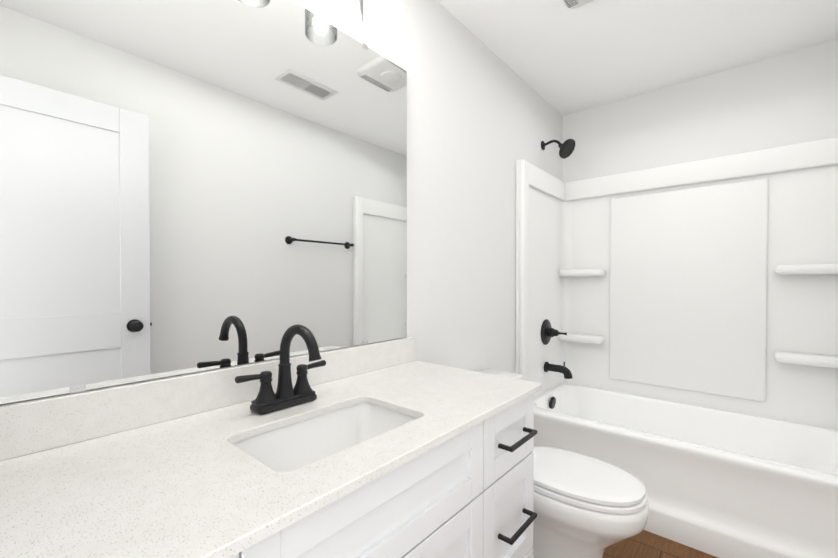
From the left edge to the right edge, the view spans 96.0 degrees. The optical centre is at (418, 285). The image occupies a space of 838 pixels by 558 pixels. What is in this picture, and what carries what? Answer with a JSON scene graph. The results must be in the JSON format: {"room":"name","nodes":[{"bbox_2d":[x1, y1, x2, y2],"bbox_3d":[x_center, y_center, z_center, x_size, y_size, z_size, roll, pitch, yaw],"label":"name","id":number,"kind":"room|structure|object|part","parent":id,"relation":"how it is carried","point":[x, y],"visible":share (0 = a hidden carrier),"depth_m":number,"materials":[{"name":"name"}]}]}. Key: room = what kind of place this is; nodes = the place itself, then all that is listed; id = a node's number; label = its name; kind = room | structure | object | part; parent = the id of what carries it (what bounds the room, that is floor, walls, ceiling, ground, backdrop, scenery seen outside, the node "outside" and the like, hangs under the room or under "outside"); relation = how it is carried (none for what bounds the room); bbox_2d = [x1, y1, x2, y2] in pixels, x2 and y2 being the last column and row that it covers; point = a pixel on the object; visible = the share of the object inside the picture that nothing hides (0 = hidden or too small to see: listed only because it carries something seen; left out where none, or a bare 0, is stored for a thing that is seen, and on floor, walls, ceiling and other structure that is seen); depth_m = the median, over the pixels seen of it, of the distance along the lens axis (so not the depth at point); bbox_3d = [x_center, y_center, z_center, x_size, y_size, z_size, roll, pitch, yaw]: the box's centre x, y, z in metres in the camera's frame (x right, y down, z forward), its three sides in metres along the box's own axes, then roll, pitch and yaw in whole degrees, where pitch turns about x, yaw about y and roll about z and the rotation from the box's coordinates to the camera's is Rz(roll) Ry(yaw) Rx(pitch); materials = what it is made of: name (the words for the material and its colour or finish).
{"room":"bathroom","nodes":[
{"label":"bathroom","id":0,"kind":"room"},
{"bbox_2d":[0,0,561,404],"bbox_3d":[0.037,-0.038,1.698,0.112,2.440,3.290,1,1,41],"label":"wall","id":1,"kind":"structure","parent":0,"point":[189,186],"depth_m":1.02,"materials":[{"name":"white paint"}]},
{"bbox_2d":[330,0,363,28],"bbox_3d":[-0.393,-0.978,1.012,0.128,0.265,0.665,1,1,41],"label":"sconce","id":2,"kind":"object","parent":1,"relation":"attached to","point":[360,5],"visible":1,"depth_m":1.21,"materials":[{"name":"white glass"}]},
{"bbox_2d":[437,0,837,115],"bbox_3d":[0.418,-1.270,0.581,2.124,0.050,4.470,1,1,41],"label":"ceiling","id":3,"kind":"structure","parent":0,"point":[560,57],"depth_m":1.92,"materials":[{"name":"white paint"}]},
{"bbox_2d":[562,0,593,8],"bbox_3d":[0.697,-1.239,1.498,0.304,0.034,0.304,1,1,41],"label":"ceiling vent","id":4,"kind":"object","parent":3,"relation":"in","point":[571,4],"visible":0.98,"depth_m":1.65,"materials":[{"name":"white plastic"}]},
{"bbox_2d":[602,530,717,557],"bbox_3d":[0.418,1.219,0.609,2.124,0.050,4.470,1,1,41],"label":"floor","id":5,"kind":"structure","parent":0,"point":[644,544],"depth_m":1.69,"materials":[{"name":"brown wood"}]},
{"bbox_2d":[0,324,541,557],"bbox_3d":[-0.260,0.645,0.843,0.576,1.094,1.387,1,1,41],"label":"bathroom vanity","id":6,"kind":"object","parent":5,"relation":"on","point":[390,449],"visible":1,"depth_m":0.77,"materials":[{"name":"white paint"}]},
{"bbox_2d":[235,324,325,414],"bbox_3d":[-0.304,0.204,0.943,0.182,0.216,0.250,1,1,41],"label":"faucet","id":7,"kind":"object","parent":6,"relation":"on","point":[301,399],"depth_m":0.96,"materials":[{"name":"black metal"}]},
{"bbox_2d":[232,403,417,471],"bbox_3d":[-0.192,0.404,0.853,0.285,0.144,0.432,1,1,41],"label":"sink","id":8,"kind":"object","parent":6,"relation":"in","point":[295,443],"depth_m":0.96,"materials":[{"name":"white ceramic"}]},
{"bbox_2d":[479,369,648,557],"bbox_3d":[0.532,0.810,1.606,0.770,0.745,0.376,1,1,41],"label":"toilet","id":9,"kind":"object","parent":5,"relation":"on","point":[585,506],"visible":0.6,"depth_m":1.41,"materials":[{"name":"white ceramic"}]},
{"bbox_3d":[0.620,0.763,1.530,0.526,0.048,0.362,1,1,41],"label":"seat lid","id":10,"kind":"part","parent":9,"relation":"part of","materials":[{"name":"white plastic"}]},
{"bbox_2d":[516,137,837,557],"bbox_3d":[1.401,0.102,2.053,1.518,2.151,0.773,1,1,41],"label":"bathtub","id":11,"kind":"object","parent":5,"relation":"on","point":[677,340],"visible":0.94,"depth_m":2.16,"materials":[{"name":"white plastic"}]},
{"bbox_3d":[0.964,0.055,2.452,0.334,2.066,0.172,1,1,41],"label":"shower trim","id":12,"kind":"part","parent":11,"relation":"part of","materials":[{"name":"black metal"}]},
{"bbox_2d":[534,383,837,557],"bbox_3d":[1.401,0.953,2.063,1.518,0.450,0.773,1,1,41],"label":"tub","id":13,"kind":"object","parent":11,"relation":"in","point":[718,481],"depth_m":1.80,"materials":[{"name":"white plastic"}]},
{"bbox_2d":[562,38,837,182],"bbox_3d":[1.687,-0.046,2.385,1.524,2.440,0.100,1,1,41],"label":"wall","id":14,"kind":"structure","parent":0,"point":[788,98],"depth_m":2.25,"materials":[{"name":"white paint"}]}
]}

